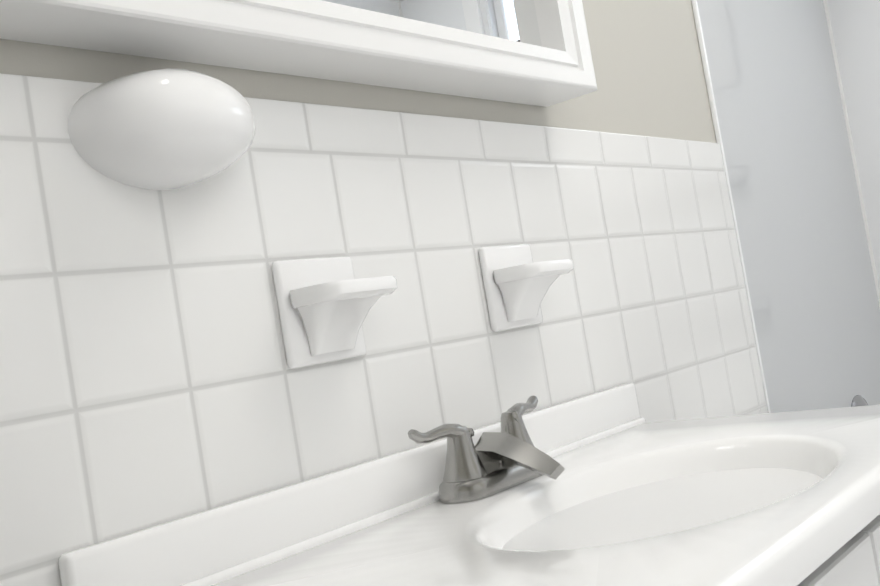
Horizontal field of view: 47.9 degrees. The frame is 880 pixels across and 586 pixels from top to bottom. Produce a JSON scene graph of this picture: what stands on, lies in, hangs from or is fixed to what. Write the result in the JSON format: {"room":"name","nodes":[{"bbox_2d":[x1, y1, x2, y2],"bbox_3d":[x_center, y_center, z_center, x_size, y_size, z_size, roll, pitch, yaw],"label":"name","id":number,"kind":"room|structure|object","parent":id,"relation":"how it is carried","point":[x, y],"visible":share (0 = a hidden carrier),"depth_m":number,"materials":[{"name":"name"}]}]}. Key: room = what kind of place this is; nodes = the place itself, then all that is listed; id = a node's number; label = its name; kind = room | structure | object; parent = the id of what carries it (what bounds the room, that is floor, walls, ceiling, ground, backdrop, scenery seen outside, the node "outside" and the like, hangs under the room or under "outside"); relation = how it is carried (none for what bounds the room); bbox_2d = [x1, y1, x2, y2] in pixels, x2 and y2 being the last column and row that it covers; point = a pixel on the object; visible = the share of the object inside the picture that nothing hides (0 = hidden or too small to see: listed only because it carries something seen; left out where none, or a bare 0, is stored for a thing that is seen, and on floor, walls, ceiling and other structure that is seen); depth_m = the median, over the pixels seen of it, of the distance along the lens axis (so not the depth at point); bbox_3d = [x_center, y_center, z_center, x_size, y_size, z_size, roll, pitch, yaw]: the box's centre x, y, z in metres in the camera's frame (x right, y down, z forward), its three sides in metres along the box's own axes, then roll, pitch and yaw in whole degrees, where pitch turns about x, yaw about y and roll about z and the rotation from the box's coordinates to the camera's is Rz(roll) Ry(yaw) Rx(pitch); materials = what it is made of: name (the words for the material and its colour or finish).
{"room":"bathroom","nodes":[
{"label":"bathroom","id":0,"kind":"room"},
{"bbox_2d":[0,0,879,412],"bbox_3d":[0.065,-0.159,1.403,0.115,2.460,3.336,-11,-3,39],"label":"wall","id":1,"kind":"structure","parent":0,"point":[793,88],"depth_m":2.05,"materials":[{"name":"white paint"}]},
{"bbox_2d":[0,0,596,106],"bbox_3d":[-0.255,-0.635,0.992,0.090,0.807,1.210,-11,-3,39],"label":"upper cabinet","id":2,"kind":"object","parent":1,"relation":"attached to","point":[533,52],"visible":1,"depth_m":1.07,"materials":[{"name":"white paint"}]},
{"bbox_2d":[0,73,766,585],"bbox_3d":[-0.072,0.437,1.025,0.008,1.302,2.287,-11,-3,39],"label":"wall tile","id":3,"kind":"structure","parent":1,"relation":"attached to","point":[148,377],"depth_m":1.05,"materials":[{"name":"white tile"}]},
{"bbox_2d":[68,68,254,189],"bbox_3d":[-0.233,-0.154,0.892,0.093,0.104,0.170,-11,-3,39],"label":"wall lamp","id":4,"kind":"object","parent":3,"relation":"attached to","point":[166,129],"visible":1,"depth_m":0.85,"materials":[{"name":"white glass"}]},
{"bbox_2d":[271,256,396,368],"bbox_3d":[-0.099,0.013,1.022,0.083,0.111,0.112,-11,-3,39],"label":"soap dish","id":5,"kind":"object","parent":3,"relation":"attached to","point":[325,304],"visible":1,"depth_m":1.01,"materials":[{"name":"white ceramic"}]},
{"bbox_2d":[478,244,573,331],"bbox_3d":[0.122,-0.014,1.292,0.083,0.111,0.112,-11,-3,39],"label":"soap dish","id":6,"kind":"object","parent":3,"relation":"attached to","point":[517,282],"visible":1,"depth_m":1.28,"materials":[{"name":"white ceramic"}]},
{"bbox_2d":[851,395,867,406],"bbox_3d":[1.013,0.299,2.289,0.078,0.132,0.132,-11,-3,39],"label":"tub valve","id":7,"kind":"object","parent":1,"relation":"attached to","point":[858,400],"visible":0.1,"depth_m":2.30,"materials":[{"name":"silver metal"}]},
{"bbox_2d":[831,0,879,267],"bbox_3d":[1.659,-0.456,2.113,1.526,1.864,0.065,-11,-3,39],"label":"wall","id":8,"kind":"structure","parent":0,"point":[857,22],"depth_m":2.55,"materials":[{"name":"white paint"}]},
{"bbox_3d":[0.881,0.962,0.848,1.560,0.060,3.336,-11,-3,39],"label":"floor","id":9,"kind":"structure","parent":0,"visible":0},
{"bbox_2d":[58,383,879,585],"bbox_3d":[0.249,0.569,0.975,0.498,0.933,0.935,-11,-3,39],"label":"sink","id":10,"kind":"object","parent":9,"relation":"on","point":[609,487],"visible":1,"depth_m":0.97,"materials":[{"name":"white ceramic"}]},
{"bbox_2d":[407,395,565,503],"bbox_3d":[0.080,0.173,1.116,0.125,0.087,0.240,-11,-3,39],"label":"faucet","id":11,"kind":"object","parent":10,"relation":"on","point":[500,463],"depth_m":1.09,"materials":[{"name":"silver metal"}]}
]}

